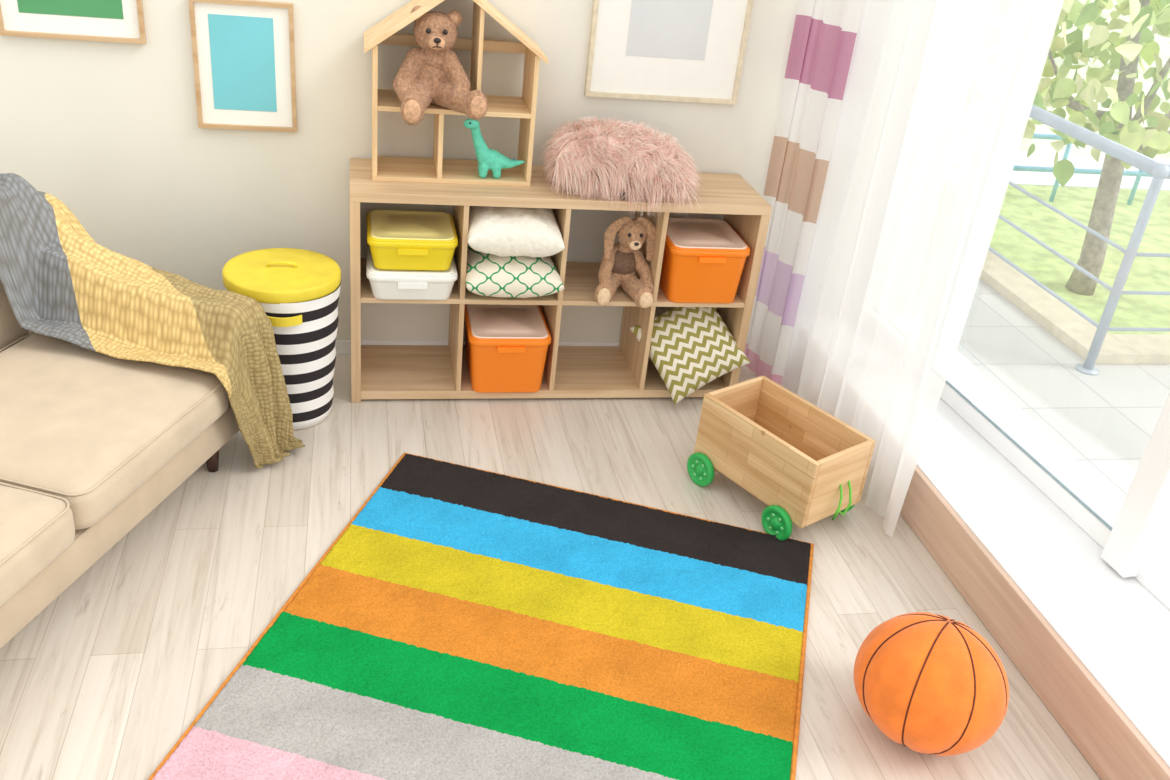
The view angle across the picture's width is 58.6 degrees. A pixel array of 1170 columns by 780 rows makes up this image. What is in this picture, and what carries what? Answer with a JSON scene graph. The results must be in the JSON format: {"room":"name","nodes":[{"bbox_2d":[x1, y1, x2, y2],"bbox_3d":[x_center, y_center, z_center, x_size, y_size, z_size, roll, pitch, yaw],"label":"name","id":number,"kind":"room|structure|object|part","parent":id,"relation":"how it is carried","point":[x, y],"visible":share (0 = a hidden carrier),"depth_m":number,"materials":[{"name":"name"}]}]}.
{"room":"children's room","nodes":[
{"label":"children's room","id":0,"kind":"room"},
{"bbox_2d":[0,0,798,341],"bbox_3d":[-1.315,-1.304,3.427,5.750,2.800,0.120,0,29,-12],"label":"wall","id":1,"kind":"structure","parent":0,"point":[110,131],"depth_m":3.68,"materials":[{"name":"paint"}]},
{"bbox_2d":[0,0,145,43],"bbox_3d":[-1.635,-1.279,3.287,0.435,0.332,0.022,0,29,-12],"label":"picture frame","id":2,"kind":"object","parent":1,"relation":"attached to","point":[120,21],"visible":1,"depth_m":3.34,"materials":[{"name":"brown wood"}]},
{"bbox_2d":[188,0,296,131],"bbox_3d":[-1.144,-1.088,3.503,0.325,0.425,0.022,0,29,-12],"label":"picture frame","id":3,"kind":"object","parent":1,"relation":"attached to","point":[243,51],"visible":1,"depth_m":3.50,"materials":[{"name":"brown wood"}]},
{"bbox_2d":[335,341,618,354],"bbox_3d":[-1.698,-0.162,3.921,5.200,0.060,0.006,0,29,-12],"label":"baseboard","id":4,"kind":"structure","parent":1,"relation":"attached to","point":[342,347],"depth_m":4.12,"materials":[{"name":"white paint"}]},
{"bbox_2d":[584,0,753,104],"bbox_3d":[0.316,-1.389,3.651,0.575,0.740,0.022,0,29,-12],"label":"picture frame","id":5,"kind":"object","parent":1,"relation":"attached to","point":[662,50],"visible":1,"depth_m":3.74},
{"bbox_2d":[744,0,863,384],"bbox_3d":[0.827,-1.114,3.706,0.064,2.412,0.325,-6,31,-21],"label":"striped curtain","id":6,"kind":"object","parent":1,"relation":"hanging from","point":[824,34],"visible":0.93,"depth_m":3.86,"materials":[{"name":"white fabric"}]},
{"bbox_2d":[0,355,1099,779],"bbox_3d":[-1.110,1.461,1.238,5.200,0.100,6.385,0,29,-12],"label":"floor","id":7,"kind":"structure","parent":0,"point":[106,679],"depth_m":2.96,"materials":[{"name":"brown wood"}]},
{"bbox_2d":[0,280,239,648],"bbox_3d":[-1.681,0.156,2.584,0.950,0.783,1.750,12,29,9],"label":"sofa","id":8,"kind":"object","parent":7,"relation":"on","point":[92,442],"visible":0.68,"depth_m":2.77,"materials":[{"name":"beige fabric"}]},
{"bbox_2d":[0,485,74,605],"bbox_3d":[-1.653,0.394,2.310,0.710,0.164,0.700,12,29,9],"label":"seat cushion","id":9,"kind":"object","parent":8,"relation":"on","point":[37,522],"depth_m":2.44,"materials":[{"name":"beige fabric"}]},
{"bbox_2d":[0,335,228,529],"bbox_3d":[-1.485,0.081,2.919,0.710,0.164,0.700,12,29,9],"label":"seat cushion","id":10,"kind":"object","parent":8,"relation":"on","point":[87,429],"depth_m":2.84,"materials":[{"name":"beige fabric"}]},
{"bbox_2d":[0,173,304,468],"bbox_3d":[-1.435,-0.214,3.218,1.084,0.842,0.369,12,29,9],"label":"throw blanket","id":11,"kind":"object","parent":8,"relation":"on","point":[57,281],"visible":1,"depth_m":3.11,"materials":[{"name":"yellow fabric"}]},
{"bbox_2d":[222,248,340,429],"bbox_3d":[-1.021,-0.175,3.546,0.377,0.570,0.392,0,29,-12],"label":"laundry basket","id":12,"kind":"object","parent":7,"relation":"on","point":[298,290],"visible":0.76,"depth_m":3.42,"materials":[{"name":"fabric"}]},
{"bbox_3d":[-0.999,-0.394,3.435,0.376,0.077,0.376,0,29,-12],"label":"lid","id":13,"kind":"part","parent":12,"relation":"part of","materials":[{"name":"yellow plastic"}]},
{"bbox_2d":[148,453,813,779],"bbox_3d":[-0.146,0.724,2.659,1.388,0.022,1.704,12,29,9],"label":"striped rug","id":14,"kind":"object","parent":7,"relation":"on","point":[465,622],"visible":1,"depth_m":2.72,"materials":[{"name":"multicoloured carpet"}]},
{"bbox_2d":[349,158,771,402],"bbox_3d":[-0.125,-0.395,3.906,1.470,0.793,0.377,0,29,-12],"label":"cube shelf","id":15,"kind":"object","parent":7,"relation":"on","point":[625,370],"visible":0.6,"depth_m":3.83,"materials":[{"name":"brown wood"}]},
{"bbox_2d":[366,243,457,299],"bbox_3d":[-0.621,-0.425,3.709,0.310,0.106,0.324,0,29,-12],"label":"storage box","id":16,"kind":"object","parent":15,"relation":"in","point":[385,284],"visible":0.56,"depth_m":3.58,"materials":[{"name":"white plastic"}]},
{"bbox_2d":[367,210,457,270],"bbox_3d":[-0.610,-0.525,3.655,0.305,0.118,0.304,0,29,-12],"label":"storage box","id":17,"kind":"object","parent":16,"relation":"on","point":[397,239],"visible":1,"depth_m":3.56,"materials":[{"name":"yellow plastic"}]},
{"bbox_2d":[364,0,547,186],"bbox_3d":[-0.445,-1.050,3.526,0.594,0.650,0.255,0,29,-12],"label":"house","id":18,"kind":"object","parent":15,"relation":"on","point":[436,169],"visible":0.8,"depth_m":3.54,"materials":[{"name":"brown wood"}]},
{"bbox_2d":[392,4,487,125],"bbox_3d":[-0.470,-1.054,3.373,0.308,0.346,0.297,0,29,-12],"label":"teddy bear","id":19,"kind":"object","parent":18,"relation":"on","point":[431,73],"visible":1,"depth_m":3.36},
{"bbox_2d":[463,119,524,178],"bbox_3d":[-0.319,-0.838,3.591,0.220,0.206,0.077,-5,30,-20],"label":"dinosaur","id":20,"kind":"object","parent":18,"relation":"in","point":[488,159],"visible":1,"depth_m":3.58},
{"bbox_2d":[464,304,550,392],"bbox_3d":[-0.304,-0.160,3.930,0.300,0.233,0.334,0,29,-12],"label":"storage box","id":21,"kind":"object","parent":15,"relation":"in","point":[507,345],"visible":0.84,"depth_m":3.82,"materials":[{"name":"orange plastic"}]},
{"bbox_2d":[465,244,564,297],"bbox_3d":[-0.277,-0.443,3.765,0.345,0.157,0.370,-1,29,-13],"label":"pillow","id":22,"kind":"object","parent":15,"relation":"on","point":[492,275],"visible":0.66,"depth_m":3.63,"materials":[{"name":"fabric"}]},
{"bbox_2d":[468,206,564,256],"bbox_3d":[-0.259,-0.583,3.689,0.335,0.176,0.360,1,29,-11],"label":"pillow","id":23,"kind":"object","parent":22,"relation":"on","point":[499,231],"visible":0.73,"depth_m":3.56,"materials":[{"name":"fabric"}]},
{"bbox_2d":[539,114,703,219],"bbox_3d":[0.125,-0.796,3.686,0.609,0.320,0.428,5,28,-2],"label":"pillow","id":24,"kind":"object","parent":15,"relation":"on","point":[619,160],"visible":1,"depth_m":3.57,"materials":[{"name":"fur"}]},
{"bbox_2d":[593,216,655,308],"bbox_3d":[0.140,-0.473,3.771,0.243,0.308,0.262,0,29,-12],"label":"plush bunny","id":25,"kind":"object","parent":15,"relation":"on","point":[620,262],"visible":1,"depth_m":3.75,"materials":[{"name":"fabric"}]},
{"bbox_2d":[629,307,750,404],"bbox_3d":[0.403,-0.172,3.993,0.409,0.355,0.268,-8,32,-25],"label":"chevron pillow","id":26,"kind":"object","parent":15,"relation":"in","point":[691,347],"visible":0.85,"depth_m":3.94,"materials":[{"name":"fabric"}]},
{"bbox_2d":[659,218,749,303],"bbox_3d":[0.421,-0.486,3.914,0.300,0.223,0.334,0,29,-12],"label":"storage box","id":27,"kind":"object","parent":15,"relation":"in","point":[704,260],"visible":0.83,"depth_m":3.80,"materials":[{"name":"orange plastic"}]},
{"bbox_2d":[687,375,875,540],"bbox_3d":[0.648,0.233,3.411,0.337,0.320,0.532,-16,36,-35],"label":"wagon","id":28,"kind":"object","parent":7,"relation":"on","point":[808,465],"visible":1,"depth_m":3.34,"materials":[{"name":"brown wood"}]},
{"bbox_3d":[0.803,0.346,3.258,0.087,0.107,0.043,-16,36,-35],"label":"pull cord","id":29,"kind":"part","parent":28,"relation":"part of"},
{"bbox_2d":[781,0,1063,536],"bbox_3d":[1.016,-0.844,3.251,0.068,2.412,1.090,0,29,-12],"label":"sheer curtain","id":30,"kind":"object","parent":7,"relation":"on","point":[939,96],"visible":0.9,"depth_m":3.26,"materials":[{"name":"white fabric"}]},
{"bbox_2d":[853,612,1008,755],"bbox_3d":[0.850,0.719,2.565,0.363,0.313,0.365,0,29,-12],"label":"basketball","id":31,"kind":"object","parent":7,"relation":"on","point":[931,683],"visible":1,"depth_m":2.44,"materials":[{"name":"orange rubber"}]},
{"bbox_2d":[900,350,1169,779],"bbox_3d":[1.753,1.364,1.810,0.600,0.290,6.385,0,29,-12],"label":"window sill","id":32,"kind":"structure","parent":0,"point":[1114,625],"depth_m":3.02,"materials":[{"name":"white paint"}]},
{"bbox_2d":[946,380,1111,530],"bbox_3d":[1.534,-0.783,2.951,0.006,2.190,1.070,-2,30,-15],"label":"gasket","id":33,"kind":"object","parent":32,"relation":"attached to","point":[994,424],"visible":0.14,"depth_m":3.37,"materials":[{"name":"grey rubber"}]},
{"bbox_2d":[900,465,1169,779],"bbox_3d":[1.455,1.324,1.722,0.020,0.185,6.385,0,29,-12],"label":"baseboard","id":34,"kind":"structure","parent":32,"relation":"attached to","point":[1103,734],"depth_m":2.81,"materials":[{"name":"brown wood"}]},
{"bbox_2d":[940,367,1169,609],"bbox_3d":[1.957,-0.008,1.587,0.150,2.360,5.560,-2,30,-15],"label":"frame","id":35,"kind":"object","parent":32,"relation":"attached to","point":[1137,545],"visible":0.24,"depth_m":2.99,"materials":[{"name":"plastic"}]},
{"label":"outside","id":36,"kind":"structure","parent":0,"visible":0},
{"bbox_2d":[1008,151,1169,190],"bbox_3d":[19.575,-1.857,12.439,36.398,0.310,1.000,0,29,-12],"label":"footpath","id":37,"kind":"structure","parent":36,"point":[1039,159],"depth_m":8.91,"materials":[{"name":"concrete"}]},
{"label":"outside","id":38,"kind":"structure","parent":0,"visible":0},
{"bbox_2d":[990,185,1169,334],"bbox_3d":[15.097,-0.763,9.517,26.398,0.299,3.378,0,29,-12],"label":"lawn","id":39,"kind":"structure","parent":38,"point":[1062,235],"depth_m":7.16,"materials":[{"name":"green plant"}]},
{"bbox_2d":[980,250,1169,363],"bbox_3d":[4.976,-1.656,8.420,6.638,0.300,6.598,0,29,-12],"label":"curb","id":40,"kind":"object","parent":39,"relation":"on","point":[1058,319],"visible":0.16,"depth_m":5.14,"materials":[{"name":"concrete"}]},
{"bbox_2d":[1013,133,1152,204],"bbox_3d":[6.241,-1.743,8.529,8.118,0.600,0.035,0,29,-12],"label":"fence","id":41,"kind":"object","parent":39,"relation":"on","point":[1138,174],"visible":0.15,"depth_m":8.02,"materials":[{"name":"blue paint"}]},
{"bbox_2d":[1023,0,1169,295],"bbox_3d":[2.879,-1.720,5.737,2.149,2.564,1.683,0,29,-12],"label":"tree","id":42,"kind":"object","parent":39,"relation":"on","point":[1117,124],"visible":0.62,"depth_m":5.74,"materials":[{"name":"green plant"}]},
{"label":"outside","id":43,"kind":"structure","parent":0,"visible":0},
{"bbox_2d":[1019,0,1169,158],"bbox_3d":[25.982,-10.633,29.930,56.398,0.330,35.000,0,29,-12],"label":"sky","id":44,"kind":"structure","parent":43,"point":[1041,145],"depth_m":13.59,"materials":[{"name":"white"}]},
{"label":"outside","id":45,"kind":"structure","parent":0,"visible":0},
{"bbox_2d":[957,279,1169,502],"bbox_3d":[5.214,0.171,5.177,7.560,0.250,14.000,0,29,-12],"label":"patio","id":46,"kind":"structure","parent":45,"point":[1107,420],"depth_m":4.62,"materials":[{"name":"tile"}]},
{"bbox_2d":[989,105,1169,374],"bbox_3d":[4.594,-1.895,7.548,5.750,0.974,5.710,0,29,-12],"label":"balcony railing","id":47,"kind":"object","parent":46,"relation":"on","point":[1160,171],"visible":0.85,"depth_m":4.66,"materials":[{"name":"metal"}]}
]}

